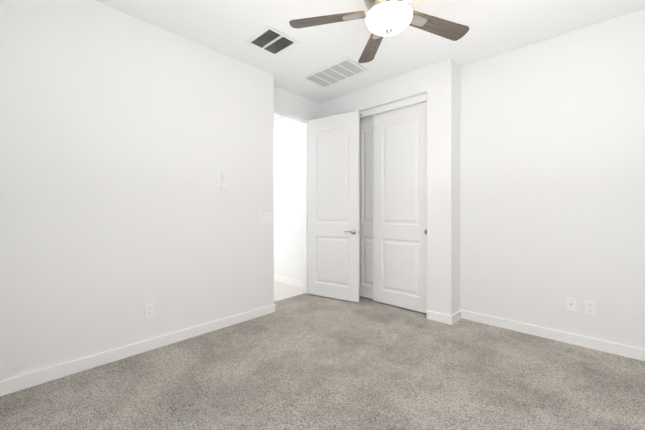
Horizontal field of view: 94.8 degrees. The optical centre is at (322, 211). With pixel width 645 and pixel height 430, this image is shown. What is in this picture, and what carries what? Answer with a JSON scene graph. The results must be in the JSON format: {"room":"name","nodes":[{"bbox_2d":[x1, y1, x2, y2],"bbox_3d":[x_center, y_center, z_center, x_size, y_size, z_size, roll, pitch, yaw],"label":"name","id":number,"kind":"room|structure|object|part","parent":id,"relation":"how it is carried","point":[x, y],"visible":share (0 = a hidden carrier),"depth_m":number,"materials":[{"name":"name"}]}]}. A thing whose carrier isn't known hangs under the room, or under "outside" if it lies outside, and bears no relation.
{"room":"empty bedroom","nodes":[
{"label":"empty bedroom","id":0,"kind":"room"},
{"bbox_2d":[0,0,273,380],"bbox_3d":[-1.615,-0.210,2.488,0.238,2.740,2.812,0,0,43],"label":"wall","id":1,"kind":"structure","parent":0,"point":[126,139],"depth_m":2.33,"materials":[{"name":"white paint"}]},
{"bbox_2d":[0,304,274,395],"bbox_3d":[-1.477,1.115,2.450,0.014,0.090,2.706,0,0,43],"label":"baseboard","id":2,"kind":"structure","parent":1,"relation":"attached to","point":[17,383],"depth_m":2.31,"materials":[{"name":"white paint"}]},
{"bbox_2d":[145,303,153,317],"bbox_3d":[-1.447,0.830,2.486,0.007,0.114,0.070,0,0,43],"label":"outlet","id":3,"kind":"object","parent":1,"relation":"attached to","point":[149,310],"visible":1,"depth_m":2.48,"materials":[{"name":"white plastic"}]},
{"bbox_2d":[221,171,225,188],"bbox_3d":[-0.989,-0.312,2.963,0.022,0.174,0.048,0,0,43],"label":"remote","id":4,"kind":"object","parent":1,"relation":"attached to","point":[223,179],"visible":1,"depth_m":2.95,"materials":[{"name":"white plastic"}]},
{"bbox_2d":[258,212,270,222],"bbox_3d":[-0.645,0.069,3.336,0.011,0.120,0.174,0,0,43],"label":"light switch","id":5,"kind":"object","parent":1,"relation":"attached to","point":[264,217],"visible":1,"depth_m":3.33,"materials":[{"name":"white plastic"}]},
{"bbox_2d":[274,280,303,301],"bbox_3d":[-1.478,1.216,5.037,2.910,0.092,1.328,0,0,43],"label":"floor","id":6,"kind":"structure","parent":0,"point":[282,290],"depth_m":4.39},
{"bbox_2d":[274,86,319,119],"bbox_3d":[-0.426,-0.209,4.011,0.120,2.740,0.990,0,0,43],"label":"wall","id":7,"kind":"structure","parent":0,"point":[285,101],"depth_m":3.99,"materials":[{"name":"white paint"}]},
{"bbox_2d":[274,112,306,122],"bbox_3d":[-0.490,-1.267,3.940,0.035,0.010,0.768,0,0,43],"label":"door frame","id":8,"kind":"object","parent":7,"relation":"attached to","point":[289,117],"visible":0.64,"depth_m":3.98,"materials":[{"name":"white paint"}]},
{"bbox_2d":[274,109,307,292],"bbox_3d":[-0.487,-0.063,3.947,0.120,2.448,0.783,0,0,43],"label":"door frame","id":9,"kind":"structure","parent":7,"relation":"attached to","point":[307,207],"depth_m":4.21,"materials":[{"name":"white paint"}]},
{"bbox_2d":[305,123,306,292],"bbox_3d":[-0.230,-0.055,4.215,0.035,2.433,0.010,0,0,43],"label":"door frame","id":10,"kind":"object","parent":7,"relation":"attached to","point":[305,207],"visible":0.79,"depth_m":4.21,"materials":[{"name":"white paint"}]},
{"bbox_2d":[0,293,644,429],"bbox_3d":[0.498,1.210,1.856,4.330,0.100,4.790,0,0,43],"label":"floor carpet","id":11,"kind":"object","parent":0,"point":[305,361],"visible":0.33,"depth_m":2.01,"materials":[{"name":"grey carpet"}]},
{"bbox_2d":[274,66,426,280],"bbox_3d":[-0.430,-0.208,4.829,4.483,2.740,0.195,0,0,43],"label":"wall","id":12,"kind":"structure","parent":0,"point":[288,192],"depth_m":4.68,"materials":[{"name":"white paint"}]},
{"bbox_2d":[274,274,303,287],"bbox_3d":[-1.134,1.121,5.348,2.745,0.098,0.014,0,0,43],"label":"baseboard","id":13,"kind":"structure","parent":12,"relation":"attached to","point":[294,282],"depth_m":4.77,"materials":[{"name":"white paint"}]},
{"bbox_2d":[308,111,359,301],"bbox_3d":[0.137,-0.063,3.954,0.782,2.420,0.145,0,0,32],"label":"bedroom door","id":14,"kind":"structure","parent":12,"relation":"in","point":[333,216],"depth_m":3.92,"materials":[{"name":"white paint"}]},
{"bbox_2d":[359,94,426,118],"bbox_3d":[0.629,-1.271,3.796,1.523,0.075,0.016,0,0,43],"label":"trim","id":15,"kind":"structure","parent":12,"relation":"attached to","point":[403,103],"depth_m":3.56,"materials":[{"name":"white paint"}]},
{"bbox_2d":[427,310,452,324],"bbox_3d":[1.229,1.116,3.122,0.271,0.090,0.014,0,0,43],"label":"baseboard","id":16,"kind":"structure","parent":12,"relation":"attached to","point":[440,317],"depth_m":3.11,"materials":[{"name":"white paint"}]},
{"bbox_2d":[95,0,644,118],"bbox_3d":[-0.561,-1.629,2.855,7.240,0.100,4.790,0,0,43],"label":"ceiling","id":17,"kind":"structure","parent":0,"point":[229,28],"depth_m":2.57,"materials":[{"name":"white paint"}]},
{"bbox_2d":[246,26,298,56],"bbox_3d":[-0.466,-1.657,2.766,0.364,0.166,0.350,0,0,43],"label":"ceiling vent","id":18,"kind":"object","parent":17,"relation":"in","point":[270,40],"visible":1,"depth_m":2.85,"materials":[{"name":"white metal"}]},
{"bbox_2d":[302,57,368,87],"bbox_3d":[0.137,-1.601,3.413,0.694,0.056,0.400,0,0,43],"label":"ceiling vent","id":19,"kind":"object","parent":17,"relation":"in","point":[346,68],"visible":0.98,"depth_m":3.39,"materials":[{"name":"white metal"}]},
{"bbox_2d":[289,0,468,62],"bbox_3d":[0.442,-1.359,1.867,1.252,0.442,1.274,0,0,43],"label":"ceiling fan","id":20,"kind":"object","parent":17,"relation":"hanging from","point":[388,17],"visible":1,"depth_m":1.96,"materials":[{"name":"brown wood"}]},
{"bbox_3d":[0.029,-1.290,1.995,0.515,0.006,0.139,0,12,13],"label":"blade","id":21,"kind":"part","parent":20,"relation":"part of","materials":[{"name":"brown wood"}]},
{"label":"blade","id":22,"kind":"part","parent":20,"relation":"part of","materials":[{"name":"brown wood"}]},
{"bbox_3d":[0.426,-1.212,1.904,0.292,0.092,0.292,0,0,43],"label":"lamp shade","id":23,"kind":"part","parent":20,"relation":"part of","materials":[{"name":"white glass"}]},
{"label":"blade","id":24,"kind":"part","parent":20,"relation":"part of","materials":[{"name":"brown wood"}]},
{"bbox_2d":[427,58,460,315],"bbox_3d":[1.363,-0.209,3.276,0.257,2.740,0.393,0,0,43],"label":"wall","id":25,"kind":"structure","parent":0,"point":[443,203],"depth_m":3.13,"materials":[{"name":"white paint"}]},
{"bbox_2d":[452,310,460,323],"bbox_3d":[1.421,1.116,3.139,0.014,0.090,0.273,0,0,43],"label":"baseboard return","id":26,"kind":"object","parent":25,"relation":"attached to","point":[456,316],"visible":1,"depth_m":3.12,"materials":[{"name":"white paint"}]},
{"bbox_2d":[460,8,644,348],"bbox_3d":[2.417,-0.210,2.471,2.380,2.740,0.120,0,0,43],"label":"wall","id":27,"kind":"structure","parent":0,"point":[552,174],"depth_m":2.66,"materials":[{"name":"white paint"}]},
{"bbox_2d":[461,310,644,360],"bbox_3d":[2.327,1.115,2.463,2.260,0.090,0.014,0,0,43],"label":"baseboard","id":28,"kind":"structure","parent":27,"relation":"attached to","point":[605,346],"depth_m":2.65,"materials":[{"name":"white paint"}]},
{"bbox_2d":[566,297,575,310],"bbox_3d":[2.180,0.813,2.600,0.070,0.114,0.017,0,0,43],"label":"outlet plate","id":29,"kind":"object","parent":27,"relation":"attached to","point":[570,304],"visible":1,"depth_m":2.60,"materials":[{"name":"white plastic"}]},
{"bbox_2d":[585,300,595,314],"bbox_3d":[2.273,0.815,2.519,0.070,0.114,0.007,0,0,43],"label":"outlet","id":30,"kind":"object","parent":27,"relation":"attached to","point":[590,307],"visible":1,"depth_m":2.52,"materials":[{"name":"white plastic"}]},
{"bbox_3d":[0.672,-1.303,3.841,1.523,0.012,0.104,0,0,43],"label":"trim","id":31,"kind":"structure","parent":0,"visible":0},
{"bbox_2d":[359,115,372,298],"bbox_3d":[0.728,-0.057,3.828,0.762,2.400,0.035,0,0,43],"label":"slider","id":32,"kind":"object","parent":31,"relation":"hanging from","point":[366,193],"visible":0.25,"depth_m":3.94,"materials":[{"name":"white paint"}]},
{"bbox_2d":[373,101,426,312],"bbox_3d":[0.937,-0.057,3.567,0.762,2.400,0.037,0,0,43],"label":"slider","id":33,"kind":"object","parent":31,"relation":"hanging from","point":[399,207],"visible":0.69,"depth_m":3.55,"materials":[{"name":"white paint"}]}
]}

